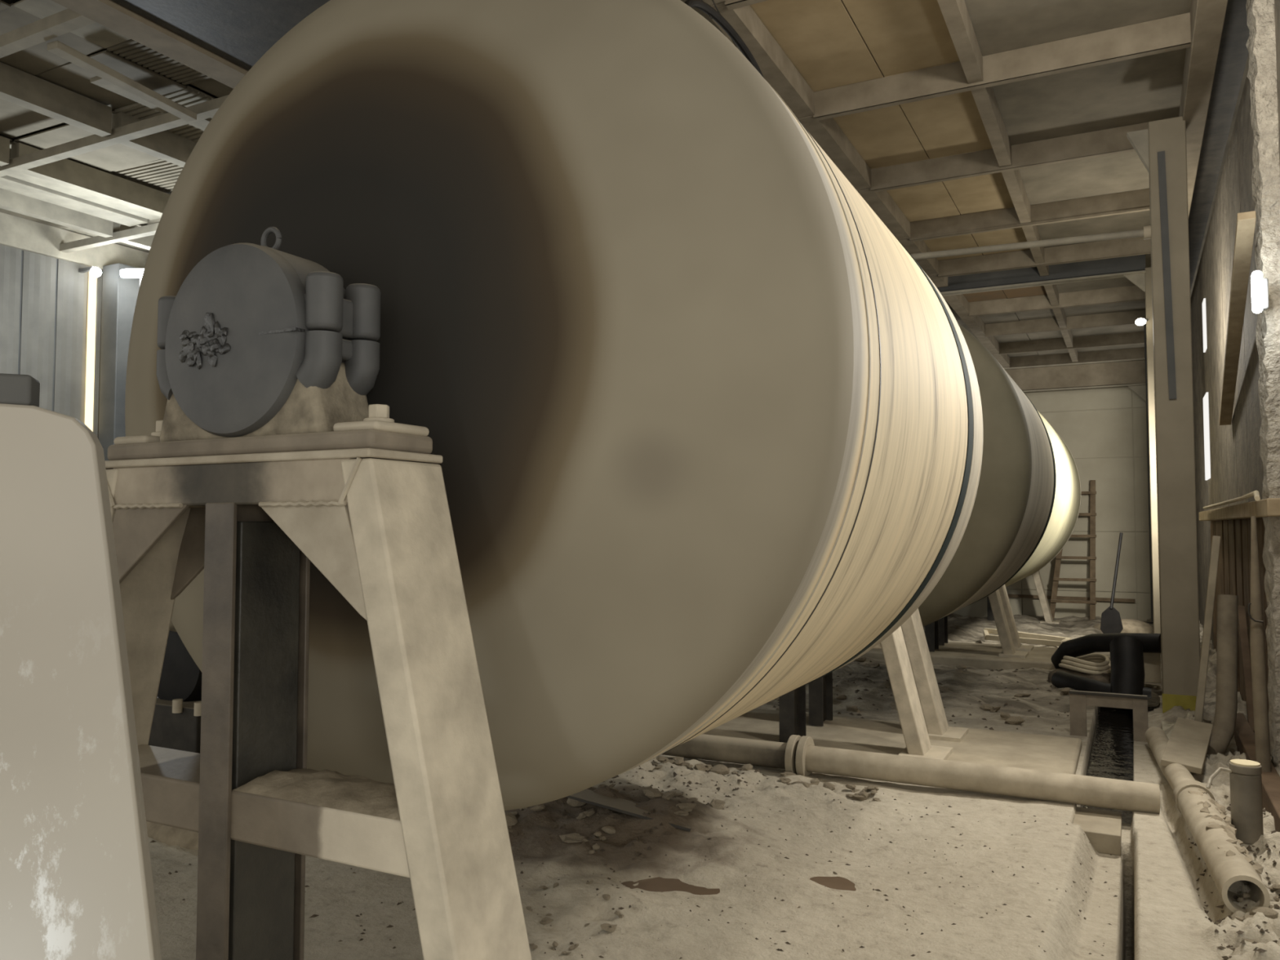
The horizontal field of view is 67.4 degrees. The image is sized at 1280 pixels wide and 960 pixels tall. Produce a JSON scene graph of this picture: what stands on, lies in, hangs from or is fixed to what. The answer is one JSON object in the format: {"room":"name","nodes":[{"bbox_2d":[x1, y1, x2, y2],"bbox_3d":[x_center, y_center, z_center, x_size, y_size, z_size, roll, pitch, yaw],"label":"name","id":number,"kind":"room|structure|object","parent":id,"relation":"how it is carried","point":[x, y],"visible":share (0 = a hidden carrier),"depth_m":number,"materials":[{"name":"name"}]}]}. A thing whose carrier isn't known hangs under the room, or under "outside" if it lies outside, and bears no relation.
{"room":"factory interior","nodes":[
{"label":"factory interior","id":0,"kind":"room"},
{"bbox_2d":[0,244,102,437],"bbox_3d":[-6.596,-0.318,11.282,0.026,4.600,10.000,-1,-3,27],"label":"wall","id":1,"kind":"structure","parent":0,"point":[44,299],"depth_m":10.99,"materials":[{"name":"metal"}]},
{"bbox_2d":[79,266,102,277],"bbox_3d":[-6.449,-2.427,11.249,0.347,0.130,0.120,-1,-3,27],"label":"lamp","id":2,"kind":"object","parent":1,"relation":"attached to","point":[95,272],"visible":1,"depth_m":11.18,"materials":[{"name":"white"}]},
{"bbox_2d":[84,271,97,431],"bbox_3d":[-6.519,-1.539,11.396,0.020,1.950,0.090,-1,-3,27],"label":"window","id":3,"kind":"structure","parent":1,"relation":"in","point":[92,281],"depth_m":11.38,"materials":[{"name":"white"}]},
{"bbox_2d":[0,0,1249,368],"bbox_3d":[-0.162,-2.777,12.311,14.600,0.570,26.500,-1,-3,27],"label":"ceiling","id":4,"kind":"structure","parent":0,"point":[960,124],"depth_m":7.67,"materials":[{"name":"metal"}]},
{"bbox_2d":[0,172,160,226],"bbox_3d":[-5.603,-2.813,9.539,0.650,0.060,1.600,-1,-3,27],"label":"roof beam","id":5,"kind":"structure","parent":4,"relation":"on","point":[20,183],"depth_m":9.55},
{"bbox_2d":[47,40,196,121],"bbox_3d":[-3.641,-2.811,6.820,0.100,0.090,1.124,-1,-3,23],"label":"board","id":6,"kind":"object","parent":4,"relation":"hanging from","point":[58,48],"visible":1,"depth_m":6.73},
{"bbox_2d":[90,75,212,130],"bbox_3d":[-3.587,-2.907,7.720,0.200,0.035,1.600,-1,-3,27],"label":"board","id":7,"kind":"object","parent":4,"relation":"on","point":[202,124],"visible":0.23,"depth_m":7.29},
{"bbox_2d":[684,0,764,78],"bbox_3d":[0.418,-2.548,5.487,0.237,0.685,0.968,-2,-3,33],"label":"loop","id":8,"kind":"object","parent":4,"relation":"hanging from","point":[701,5],"visible":0.34,"depth_m":5.41,"materials":[{"name":"metal"}]},
{"bbox_2d":[937,254,1146,296],"bbox_3d":[3.993,-2.542,12.731,4.800,0.660,0.160,-1,-3,27],"label":"beam","id":9,"kind":"structure","parent":4,"relation":"attached to","point":[1132,267],"depth_m":12.09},
{"bbox_2d":[147,613,1279,959],"bbox_3d":[-1.023,2.118,8.866,16.000,0.874,21.000,-1,-3,27],"label":"floor","id":10,"kind":"structure","parent":0,"point":[1157,913],"depth_m":4.03,"materials":[{"name":"concrete"}]},
{"bbox_2d":[0,373,161,959],"bbox_3d":[-1.059,0.674,1.646,0.589,1.708,0.102,1,-3,-22],"label":"guard","id":11,"kind":"object","parent":10,"relation":"on","point":[76,877],"visible":1,"depth_m":1.64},
{"bbox_2d":[97,262,141,460],"bbox_3d":[-6.225,-0.261,11.438,0.500,4.600,0.500,-1,-3,27],"label":"wall post","id":12,"kind":"object","parent":10,"relation":"on","point":[119,294],"visible":0.23,"depth_m":11.36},
{"bbox_2d":[120,268,144,285],"bbox_3d":[-5.881,-2.220,11.157,0.654,0.487,0.363,-1,-3,27],"label":"wall lamp","id":13,"kind":"object","parent":12,"relation":"attached to","point":[127,273],"visible":0.43,"depth_m":11.01,"materials":[{"name":"white"}]},
{"bbox_2d":[146,821,198,849],"bbox_3d":[-2.150,1.650,4.833,1.300,0.320,0.803,-1,-3,27],"label":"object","id":14,"kind":"object","parent":10,"relation":"on","point":[171,836],"visible":0.02,"depth_m":4.40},
{"bbox_2d":[148,621,201,753],"bbox_3d":[-2.834,1.316,6.599,0.880,1.094,1.150,-1,-3,27],"label":"motor","id":15,"kind":"object","parent":10,"relation":"on","point":[176,720],"visible":0.15,"depth_m":6.14,"materials":[{"name":"black metal"}]},
{"bbox_2d":[104,448,531,959],"bbox_3d":[-0.974,0.767,2.428,1.940,1.647,0.350,-1,-3,27],"label":"stand","id":16,"kind":"object","parent":10,"relation":"on","point":[376,524],"visible":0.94,"depth_m":2.28,"materials":[{"name":"metal"}]},
{"bbox_2d":[106,226,432,460],"bbox_3d":[-0.974,-0.360,2.480,0.940,0.608,0.262,-1,-3,27],"label":"housing","id":17,"kind":"object","parent":16,"relation":"on","point":[264,349],"visible":1,"depth_m":2.35,"materials":[{"name":"metal"}]},
{"bbox_2d":[124,0,982,810],"bbox_3d":[-0.099,-0.266,4.182,2.708,2.708,3.880,-1,-3,27],"label":"mill","id":18,"kind":"object","parent":17,"relation":"on","point":[707,433],"visible":0.75,"depth_m":2.50,"materials":[{"name":"metal"}]},
{"bbox_2d":[504,811,517,826],"bbox_3d":[-0.638,1.594,4.501,0.131,0.076,0.132,0,-3,5],"label":"clod","id":19,"kind":"object","parent":10,"relation":"on","point":[511,820],"visible":0.38,"depth_m":4.47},
{"bbox_2d":[530,803,545,811],"bbox_3d":[-0.481,1.569,4.608,0.066,0.029,0.102,-1,-3,14],"label":"clod","id":20,"kind":"object","parent":10,"relation":"on","point":[538,807],"visible":0.83,"depth_m":4.57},
{"bbox_2d":[539,916,553,924],"bbox_3d":[-0.349,1.616,3.517,0.039,0.019,0.057,-3,-4,43],"label":"clod","id":21,"kind":"object","parent":10,"relation":"on","point":[546,920],"visible":1,"depth_m":3.52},
{"bbox_2d":[568,943,578,951],"bbox_3d":[-0.229,1.609,3.301,0.040,0.025,0.030,1,-3,-18],"label":"clod","id":22,"kind":"object","parent":10,"relation":"on","point":[574,946],"visible":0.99,"depth_m":3.29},
{"bbox_2d":[559,832,588,843],"bbox_3d":[-0.298,1.601,4.276,0.138,0.058,0.102,-1,-3,19],"label":"clod","id":23,"kind":"object","parent":10,"relation":"on","point":[571,837],"visible":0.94,"depth_m":4.25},
{"bbox_2d":[566,798,586,807],"bbox_3d":[-0.301,1.572,4.739,0.136,0.071,0.147,-1,-3,27],"label":"clod","id":24,"kind":"object","parent":10,"relation":"on","point":[571,802],"visible":0.32,"depth_m":4.68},
{"bbox_2d":[576,808,595,818],"bbox_3d":[-0.259,1.577,4.527,0.053,0.044,0.097,-3,-4,45],"label":"clod","id":25,"kind":"object","parent":10,"relation":"on","point":[588,813],"visible":1,"depth_m":4.51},
{"bbox_2d":[588,843,599,854],"bbox_3d":[-0.200,1.608,4.177,0.056,0.042,0.039,1,-3,-20],"label":"clod","id":26,"kind":"object","parent":10,"relation":"on","point":[595,846],"visible":1,"depth_m":4.17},
{"bbox_2d":[593,831,606,840],"bbox_3d":[-0.180,1.600,4.315,0.059,0.044,0.044,0,-3,0],"label":"clod","id":27,"kind":"object","parent":10,"relation":"on","point":[597,833],"visible":1,"depth_m":4.30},
{"bbox_2d":[602,893,610,900],"bbox_3d":[-0.128,1.605,3.692,0.028,0.020,0.032,1,-3,-21],"label":"clod","id":28,"kind":"object","parent":10,"relation":"on","point":[606,897],"visible":1,"depth_m":3.69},
{"bbox_2d":[601,826,615,835],"bbox_3d":[-0.139,1.588,4.356,0.065,0.032,0.057,-3,-4,43],"label":"clod","id":29,"kind":"object","parent":10,"relation":"on","point":[611,830],"visible":1,"depth_m":4.34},
{"bbox_2d":[600,923,617,932],"bbox_3d":[-0.110,1.611,3.454,0.065,0.023,0.040,1,-3,-12],"label":"clod","id":30,"kind":"object","parent":10,"relation":"on","point":[608,927],"visible":1,"depth_m":3.45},
{"bbox_2d":[564,788,691,831],"bbox_3d":[-0.049,1.568,4.594,0.620,0.199,0.337,0,-3,9],"label":"sheet","id":31,"kind":"object","parent":10,"relation":"on","point":[620,805],"visible":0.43,"depth_m":4.51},
{"bbox_2d":[644,788,675,799],"bbox_3d":[0.092,1.558,4.738,0.111,0.060,0.169,2,-4,-40],"label":"clod","id":32,"kind":"object","parent":10,"relation":"on","point":[651,793],"visible":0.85,"depth_m":4.72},
{"bbox_2d":[655,755,670,763],"bbox_3d":[0.139,1.661,5.679,0.093,0.058,0.070,0,-3,7],"label":"clod","id":33,"kind":"object","parent":10,"relation":"on","point":[661,758],"visible":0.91,"depth_m":5.66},
{"bbox_2d":[621,876,719,894],"bbox_3d":[0.105,1.651,3.891,0.432,0.006,0.286,-1,-3,27],"label":"puddle","id":34,"kind":"object","parent":10,"relation":"on","point":[655,884],"visible":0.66,"depth_m":3.89,"materials":[{"name":"liquid"}]},
{"bbox_2d":[674,758,684,766],"bbox_3d":[0.220,1.675,5.662,0.069,0.065,0.092,2,-3,-31],"label":"clod","id":35,"kind":"object","parent":10,"relation":"on","point":[678,762],"visible":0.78,"depth_m":5.64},
{"bbox_2d":[673,810,688,815],"bbox_3d":[0.194,1.565,4.501,0.074,0.027,0.056,0,-3,0],"label":"clod","id":36,"kind":"object","parent":10,"relation":"on","point":[679,812],"visible":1,"depth_m":4.49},
{"bbox_2d":[675,803,696,811],"bbox_3d":[0.212,1.569,4.588,0.119,0.056,0.104,-1,-3,28],"label":"clod","id":37,"kind":"object","parent":10,"relation":"on","point":[685,806],"visible":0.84,"depth_m":4.57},
{"bbox_2d":[693,764,712,772],"bbox_3d":[0.388,1.706,5.686,0.133,0.053,0.082,1,-3,-29],"label":"clod","id":38,"kind":"object","parent":10,"relation":"on","point":[699,766],"visible":0.92,"depth_m":5.67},
{"bbox_2d":[150,660,1279,959],"bbox_3d":[1.389,1.751,6.518,4.852,0.290,9.040,-1,-3,27],"label":"crumbs","id":39,"kind":"object","parent":10,"relation":"on","point":[1225,957],"visible":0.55,"depth_m":4.27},
{"bbox_2d":[707,799,724,809],"bbox_3d":[0.388,1.656,4.857,0.108,0.050,0.140,1,-3,-28],"label":"clod","id":40,"kind":"object","parent":10,"relation":"on","point":[717,804],"visible":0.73,"depth_m":4.86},
{"bbox_2d":[709,765,729,774],"bbox_3d":[0.456,1.712,5.622,0.111,0.074,0.124,2,-3,-31],"label":"clod","id":41,"kind":"object","parent":10,"relation":"on","point":[721,770],"visible":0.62,"depth_m":5.59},
{"bbox_2d":[741,764,753,770],"bbox_3d":[0.613,1.661,5.521,0.070,0.050,0.076,-1,-3,18],"label":"clod","id":42,"kind":"object","parent":10,"relation":"on","point":[746,766],"visible":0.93,"depth_m":5.50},
{"bbox_2d":[779,777,791,782],"bbox_3d":[0.811,1.680,5.370,0.065,0.028,0.060,-1,-3,17],"label":"clod","id":43,"kind":"object","parent":10,"relation":"on","point":[784,780],"visible":0.99,"depth_m":5.36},
{"bbox_2d":[779,770,795,777],"bbox_3d":[0.838,1.685,5.503,0.094,0.025,0.063,1,-3,-18],"label":"clod","id":44,"kind":"object","parent":10,"relation":"on","point":[785,773],"visible":0.99,"depth_m":5.49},
{"bbox_2d":[795,778,819,787],"bbox_3d":[0.926,1.676,5.266,0.142,0.051,0.088,1,-3,-17],"label":"clod","id":45,"kind":"object","parent":10,"relation":"on","point":[815,781],"visible":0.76,"depth_m":5.28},
{"bbox_2d":[822,781,835,790],"bbox_3d":[1.046,1.712,5.339,0.067,0.055,0.083,2,-3,-35],"label":"clod","id":46,"kind":"object","parent":10,"relation":"on","point":[826,784],"visible":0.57,"depth_m":5.32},
{"bbox_2d":[809,876,856,890],"bbox_3d":[0.777,1.656,3.944,0.238,0.006,0.166,-1,-3,27],"label":"puddle","id":47,"kind":"object","parent":10,"relation":"on","point":[833,882],"visible":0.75,"depth_m":3.94,"materials":[{"name":"liquid"}]},
{"bbox_2d":[835,694,846,699],"bbox_3d":[1.703,1.849,8.142,0.087,0.056,0.072,1,-3,-11],"label":"clod","id":48,"kind":"object","parent":10,"relation":"on","point":[840,696],"visible":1,"depth_m":8.12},
{"bbox_2d":[844,783,859,792],"bbox_3d":[1.172,1.698,5.275,0.090,0.051,0.063,-2,-3,35],"label":"clod","id":49,"kind":"object","parent":10,"relation":"on","point":[850,786],"visible":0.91,"depth_m":5.27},
{"bbox_2d":[845,705,861,712],"bbox_3d":[1.722,1.852,7.715,0.160,0.087,0.168,-1,-3,24],"label":"clod","id":50,"kind":"object","parent":10,"relation":"on","point":[849,708],"visible":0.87,"depth_m":7.67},
{"bbox_2d":[851,794,866,800],"bbox_3d":[1.169,1.706,5.152,0.100,0.038,0.076,-2,-4,41],"label":"clod","id":51,"kind":"object","parent":10,"relation":"on","point":[857,797],"visible":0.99,"depth_m":5.13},
{"bbox_2d":[854,655,866,662],"bbox_3d":[2.342,1.914,10.266,0.151,0.093,0.165,-1,-3,14],"label":"clod","id":52,"kind":"object","parent":10,"relation":"on","point":[862,659],"visible":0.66,"depth_m":10.20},
{"bbox_2d":[857,791,869,799],"bbox_3d":[1.206,1.698,5.152,0.063,0.047,0.045,1,-3,-23],"label":"clod","id":53,"kind":"object","parent":10,"relation":"on","point":[864,794],"visible":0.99,"depth_m":5.14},
{"bbox_2d":[778,626,953,759],"bbox_3d":[0.990,0.907,6.251,1.940,1.567,0.350,-1,-3,27],"label":"stand","id":54,"kind":"object","parent":10,"relation":"on","point":[792,704],"visible":0.03,"depth_m":5.84,"materials":[{"name":"metal"}]},
{"bbox_2d":[862,662,879,667],"bbox_3d":[2.309,1.844,9.539,0.102,0.068,0.170,3,-4,-43],"label":"clod","id":55,"kind":"object","parent":10,"relation":"on","point":[873,664],"visible":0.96,"depth_m":9.49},
{"bbox_2d":[808,608,968,742],"bbox_3d":[1.278,0.934,6.811,1.940,1.567,0.350,-1,-3,27],"label":"stand","id":56,"kind":"object","parent":10,"relation":"on","point":[820,690],"visible":0.18,"depth_m":6.40,"materials":[{"name":"metal"}]},
{"bbox_3d":[1.280,-0.153,6.866,0.940,0.608,0.250,-1,-3,27],"label":"housing","id":57,"kind":"object","parent":56,"relation":"on","visible":0},
{"bbox_2d":[918,323,1056,626],"bbox_3d":[2.162,-0.058,8.581,2.708,2.708,3.880,-1,-3,27],"label":"mill","id":58,"kind":"object","parent":57,"relation":"attached to","point":[1011,511],"visible":0.26,"depth_m":6.84,"materials":[{"name":"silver metal"}]},
{"bbox_2d":[703,708,1081,774],"bbox_3d":[1.348,1.777,6.414,2.870,0.155,1.220,-1,-3,27],"label":"concrete plinth","id":59,"kind":"object","parent":10,"relation":"on","point":[1060,754],"visible":0.19,"depth_m":6.25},
{"bbox_2d":[888,702,897,710],"bbox_3d":[2.081,1.835,7.738,0.124,0.060,0.203,1,-3,-21],"label":"clod","id":60,"kind":"object","parent":10,"relation":"on","point":[892,704],"visible":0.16,"depth_m":7.78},
{"bbox_2d":[662,733,1159,813],"bbox_3d":[1.040,1.625,5.583,3.491,0.250,0.254,-1,-3,25],"label":"pipe","id":61,"kind":"object","parent":10,"relation":"on","point":[799,755],"visible":0.89,"depth_m":5.28,"materials":[{"name":"metal"}]},
{"bbox_2d":[955,663,967,672],"bbox_3d":[3.152,1.861,9.449,0.148,0.084,0.110,1,-3,-26],"label":"clod","id":62,"kind":"object","parent":10,"relation":"on","point":[960,667],"visible":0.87,"depth_m":9.44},
{"bbox_2d":[862,641,1075,670],"bbox_3d":[3.424,1.967,10.695,2.650,0.180,1.300,-1,-3,27],"label":"concrete plinth","id":63,"kind":"object","parent":10,"relation":"on","point":[980,655],"visible":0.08,"depth_m":10.08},
{"bbox_2d":[924,589,1028,657],"bbox_3d":[3.196,1.098,10.543,1.940,1.542,0.350,-1,-3,27],"label":"stand","id":64,"kind":"object","parent":10,"relation":"on","point":[931,630],"visible":0.15,"depth_m":10.11,"materials":[{"name":"metal"}]},
{"bbox_2d":[937,584,1034,651],"bbox_3d":[3.470,1.123,11.077,1.940,1.542,0.350,-1,-3,27],"label":"stand","id":65,"kind":"object","parent":10,"relation":"on","point":[943,622],"visible":0.12,"depth_m":10.66,"materials":[{"name":"metal"}]},
{"bbox_3d":[3.472,0.049,11.132,0.940,0.608,0.250,-1,-3,27],"label":"housing","id":66,"kind":"object","parent":65,"relation":"on","visible":0},
{"bbox_2d":[1004,411,1080,586],"bbox_3d":[4.413,0.149,12.962,2.706,2.706,3.880,-1,-3,27],"label":"mill","id":67,"kind":"object","parent":66,"relation":"on","point":[1063,520],"visible":0.18,"depth_m":11.25,"materials":[{"name":"metal"}]},
{"bbox_2d":[978,703,1000,712],"bbox_3d":[2.759,1.807,7.579,0.122,0.069,0.180,0,-3,-8],"label":"clod","id":68,"kind":"object","parent":10,"relation":"on","point":[984,706],"visible":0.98,"depth_m":7.57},
{"bbox_2d":[1000,711,1025,724],"bbox_3d":[2.740,1.763,7.064,0.144,0.080,0.197,0,-3,4],"label":"clod","id":69,"kind":"object","parent":10,"relation":"on","point":[1008,719],"visible":0.99,"depth_m":7.00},
{"bbox_2d":[1013,693,1031,697],"bbox_3d":[3.311,1.868,8.301,0.133,0.053,0.132,3,-4,-43],"label":"clod","id":70,"kind":"object","parent":10,"relation":"on","point":[1020,695],"visible":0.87,"depth_m":8.27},
{"bbox_2d":[986,570,1060,624],"bbox_3d":[5.479,1.360,14.984,1.940,1.647,0.350,-1,-3,27],"label":"stand","id":71,"kind":"object","parent":10,"relation":"on","point":[1038,583],"visible":0.16,"depth_m":14.54,"materials":[{"name":"metal"}]},
{"bbox_2d":[982,627,1071,646],"bbox_3d":[4.552,1.886,11.525,0.541,0.080,1.293,2,-3,-36],"label":"frame","id":72,"kind":"object","parent":10,"relation":"on","point":[1024,637],"visible":0.69,"depth_m":11.46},
{"bbox_2d":[1060,687,1071,694],"bbox_3d":[3.647,1.821,8.229,0.099,0.092,0.131,-2,-3,30],"label":"clod","id":73,"kind":"object","parent":10,"relation":"on","point":[1065,691],"visible":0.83,"depth_m":8.19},
{"bbox_2d":[1049,480,1096,620],"bbox_3d":[6.712,1.079,14.899,0.700,2.166,0.350,-1,-3,27],"label":"ladder","id":74,"kind":"object","parent":10,"relation":"on","point":[1092,492],"visible":0.76,"depth_m":14.81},
{"bbox_2d":[1048,667,1111,683],"bbox_3d":[4.058,1.849,8.799,0.596,0.224,0.635,-1,-3,27],"label":"mound","id":75,"kind":"object","parent":10,"relation":"on","point":[1104,677],"visible":0.18,"depth_m":8.69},
{"bbox_2d":[1058,653,1111,674],"bbox_3d":[4.170,1.710,8.973,0.476,0.146,0.636,-1,-3,27],"label":"coil","id":76,"kind":"object","parent":75,"relation":"on","point":[1093,660],"visible":0.9,"depth_m":8.79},
{"bbox_2d":[1073,806,1122,855],"bbox_3d":[2.295,1.757,4.820,0.220,0.095,0.430,-1,-3,27],"label":"plate","id":77,"kind":"object","parent":10,"relation":"on","point":[1102,828],"visible":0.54,"depth_m":4.71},
{"bbox_2d":[1050,632,1160,711],"bbox_3d":[4.083,1.676,8.681,0.804,0.640,1.396,1,-3,-23],"label":"hose","id":78,"kind":"object","parent":10,"relation":"on","point":[1126,650],"visible":0.71,"depth_m":8.34,"materials":[{"name":"rubber"}]},
{"bbox_2d":[1080,706,1133,824],"bbox_3d":[3.529,1.997,7.151,0.270,0.185,4.700,-1,-3,27],"label":"channel","id":79,"kind":"object","parent":10,"relation":"in","point":[1111,754],"visible":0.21,"depth_m":6.75,"materials":[{"name":"black liquid"}]},
{"bbox_2d":[1069,689,1148,742],"bbox_3d":[3.196,1.618,6.552,0.480,0.325,0.040,-1,-3,27],"label":"frame","id":80,"kind":"object","parent":10,"relation":"on","point":[1078,700],"visible":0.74,"depth_m":6.55,"materials":[{"name":"concrete"}]},
{"bbox_2d":[1100,532,1123,633],"bbox_3d":[6.024,1.336,12.258,0.278,1.327,0.432,-1,-3,27],"label":"shovel","id":81,"kind":"object","parent":10,"relation":"on","point":[1111,622],"visible":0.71,"depth_m":12.08,"materials":[{"name":"grey metal"}]},
{"bbox_2d":[1093,618,1153,633],"bbox_3d":[6.535,2.053,12.960,0.785,0.354,0.764,-1,-3,27],"label":"mound","id":82,"kind":"object","parent":10,"relation":"on","point":[1130,625],"visible":0.33,"depth_m":12.65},
{"bbox_2d":[1143,323,1153,623],"bbox_3d":[7.751,-0.125,14.410,0.350,4.610,0.400,-1,-3,27],"label":"steel column","id":83,"kind":"structure","parent":10,"relation":"on","point":[1148,621],"depth_m":14.34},
{"bbox_2d":[1004,358,1146,400],"bbox_3d":[5.459,-1.449,15.527,4.810,0.640,0.160,-1,-3,27],"label":"header beam","id":84,"kind":"structure","parent":83,"relation":"attached to","point":[1131,373],"depth_m":14.81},
{"bbox_2d":[1140,690,1159,707],"bbox_3d":[4.166,1.786,7.942,0.234,0.006,1.104,-1,-3,27],"label":"puddle","id":85,"kind":"object","parent":10,"relation":"on","point":[1153,700],"visible":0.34,"depth_m":7.74,"materials":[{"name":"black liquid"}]},
{"bbox_2d":[1142,652,1160,683],"bbox_3d":[4.592,1.670,8.646,0.170,0.280,0.200,-1,-3,27],"label":"crate","id":86,"kind":"object","parent":10,"relation":"on","point":[1152,661],"visible":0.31,"depth_m":8.55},
{"bbox_2d":[1144,266,1160,633],"bbox_3d":[6.267,-0.260,11.556,0.360,4.610,0.400,-1,-3,27],"label":"steel column","id":87,"kind":"structure","parent":10,"relation":"on","point":[1148,308],"depth_m":11.48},
{"bbox_2d":[1135,318,1148,325],"bbox_3d":[6.022,-1.891,11.464,0.245,0.110,0.112,2,-3,-29],"label":"lamp","id":88,"kind":"object","parent":87,"relation":"attached to","point":[1140,322],"visible":1,"depth_m":11.40,"materials":[{"name":"white"}]},
{"bbox_2d":[1126,115,1211,722],"bbox_3d":[4.054,-0.457,7.380,0.460,4.610,0.400,-1,-3,27],"label":"steel column","id":89,"kind":"structure","parent":10,"relation":"on","point":[1161,148],"depth_m":7.24,"materials":[{"name":"metal"}]},
{"bbox_2d":[910,225,1151,259],"bbox_3d":[2.513,-1.821,8.134,3.531,0.310,0.100,-1,-3,27],"label":"pipe","id":90,"kind":"object","parent":89,"relation":"attached to","point":[1145,233],"visible":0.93,"depth_m":7.75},
{"bbox_2d":[1160,717,1213,774],"bbox_3d":[3.273,1.572,5.727,0.202,0.128,1.001,-2,-3,34],"label":"board","id":91,"kind":"object","parent":10,"relation":"on","point":[1188,744],"visible":0.84,"depth_m":5.64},
{"bbox_2d":[1161,710,1212,738],"bbox_3d":[3.776,1.657,6.562,0.360,0.148,0.750,-1,-3,27],"label":"mound","id":92,"kind":"object","parent":10,"relation":"on","point":[1167,726],"visible":0.29,"depth_m":6.58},
{"bbox_2d":[1194,535,1220,721],"bbox_3d":[3.710,1.038,6.287,0.209,1.345,0.053,0,-3,9],"label":"pole","id":93,"kind":"object","parent":10,"relation":"on","point":[1215,542],"visible":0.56,"depth_m":6.27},
{"bbox_2d":[1145,726,1270,913],"bbox_3d":[2.841,1.610,4.936,0.200,0.186,2.911,-1,-3,23],"label":"drain pipe","id":94,"kind":"object","parent":10,"relation":"on","point":[1228,862],"visible":0.98,"depth_m":4.14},
{"bbox_2d":[1206,594,1238,754],"bbox_3d":[3.637,1.223,6.003,0.537,0.993,0.146,2,-4,-42],"label":"pipe","id":95,"kind":"object","parent":10,"relation":"on","point":[1223,731],"visible":0.86,"depth_m":6.06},
{"bbox_2d":[1205,759,1263,844],"bbox_3d":[2.699,1.461,4.345,0.248,0.352,0.126,1,-3,-19],"label":"metal canister","id":96,"kind":"object","parent":10,"relation":"on","point":[1245,775],"visible":0.93,"depth_m":4.32,"materials":[{"name":"metal"}]},
{"bbox_2d":[1236,891,1250,902],"bbox_3d":[2.308,1.596,3.671,0.051,0.036,0.033,0,-3,8],"label":"clod","id":97,"kind":"object","parent":10,"relation":"on","point":[1245,895],"visible":1,"depth_m":3.66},
{"bbox_2d":[1235,915,1253,920],"bbox_3d":[2.208,1.604,3.499,0.084,0.033,0.059,-1,-3,12],"label":"clod","id":98,"kind":"object","parent":10,"relation":"on","point":[1240,918],"visible":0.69,"depth_m":3.50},
{"bbox_2d":[1238,605,1254,733],"bbox_3d":[4.426,1.357,7.001,0.050,0.789,1.224,-2,-3,30],"label":"batten","id":99,"kind":"object","parent":10,"relation":"on","point":[1245,649],"visible":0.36,"depth_m":7.00,"materials":[{"name":"brown wood"}]},
{"bbox_2d":[1245,0,1279,768],"bbox_3d":[3.774,-0.615,5.527,0.353,4.750,0.354,-1,-3,27],"label":"wall","id":100,"kind":"structure","parent":10,"relation":"on","point":[1260,44],"depth_m":5.50,"materials":[{"name":"stone"}]},
{"bbox_2d":[1250,270,1269,313],"bbox_3d":[3.492,-1.042,5.393,0.072,0.230,0.255,-2,-4,42],"label":"lamp","id":101,"kind":"object","parent":100,"relation":"attached to","point":[1260,286],"visible":1,"depth_m":5.31,"materials":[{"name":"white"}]},
{"bbox_2d":[1248,906,1278,919],"bbox_3d":[2.285,1.596,3.527,0.084,0.052,0.086,0,-3,-10],"label":"clod","id":102,"kind":"object","parent":10,"relation":"on","point":[1269,913],"visible":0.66,"depth_m":3.51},
{"bbox_2d":[1268,884,1279,891],"bbox_3d":[2.533,1.624,3.823,0.046,0.034,0.061,-1,-3,18],"label":"clod","id":103,"kind":"object","parent":10,"relation":"on","point":[1274,887],"visible":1,"depth_m":3.81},
{"bbox_2d":[952,386,1151,621],"bbox_3d":[5.504,0.259,15.873,6.300,4.080,0.060,-1,-3,27],"label":"wall","id":104,"kind":"structure","parent":0,"point":[1104,430],"depth_m":14.95,"materials":[{"name":"paint"}]},
{"bbox_2d":[1007,594,1135,602],"bbox_3d":[6.139,1.863,15.392,3.200,0.080,0.050,-1,-3,27],"label":"wall rail","id":105,"kind":"object","parent":104,"relation":"attached to","point":[1025,596],"visible":0.64,"depth_m":15.02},
{"bbox_2d":[1203,490,1260,509],"bbox_3d":[4.526,0.180,7.426,0.058,0.068,4.652,-1,-3,27],"label":"rope","id":106,"kind":"object","parent":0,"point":[1255,494],"visible":1,"depth_m":6.52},
{"bbox_2d":[1190,0,1279,831],"bbox_3d":[5.482,-0.457,9.189,0.270,4.720,12.700,-1,-3,27],"label":"wall","id":107,"kind":"structure","parent":0,"point":[1237,468],"depth_m":8.18,"materials":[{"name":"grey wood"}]},
{"bbox_2d":[1201,297,1207,352],"bbox_3d":[6.466,-1.768,10.996,0.019,0.570,0.300,-1,-3,27],"label":"window","id":108,"kind":"structure","parent":107,"relation":"in","point":[1204,316],"depth_m":10.88,"materials":[{"name":"white"}]},
{"bbox_2d":[1203,391,1210,479],"bbox_3d":[6.534,-0.493,11.069,0.019,0.970,0.600,-1,-3,27],"label":"window","id":109,"kind":"structure","parent":107,"relation":"in","point":[1206,404],"depth_m":10.92,"materials":[{"name":"white"}]},
{"bbox_2d":[1218,210,1256,425],"bbox_3d":[4.300,-1.008,6.953,0.090,0.916,3.412,-2,-3,29],"label":"diagonal brace","id":110,"kind":"object","parent":107,"relation":"attached to","point":[1246,221],"visible":1,"depth_m":6.44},
{"bbox_2d":[1247,515,1271,772],"bbox_3d":[3.349,0.937,5.200,0.094,1.481,0.089,-1,-3,27],"label":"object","id":111,"kind":"object","parent":107,"relation":"attached to","point":[1257,648],"visible":0.89,"depth_m":5.18,"materials":[{"name":"metal"}]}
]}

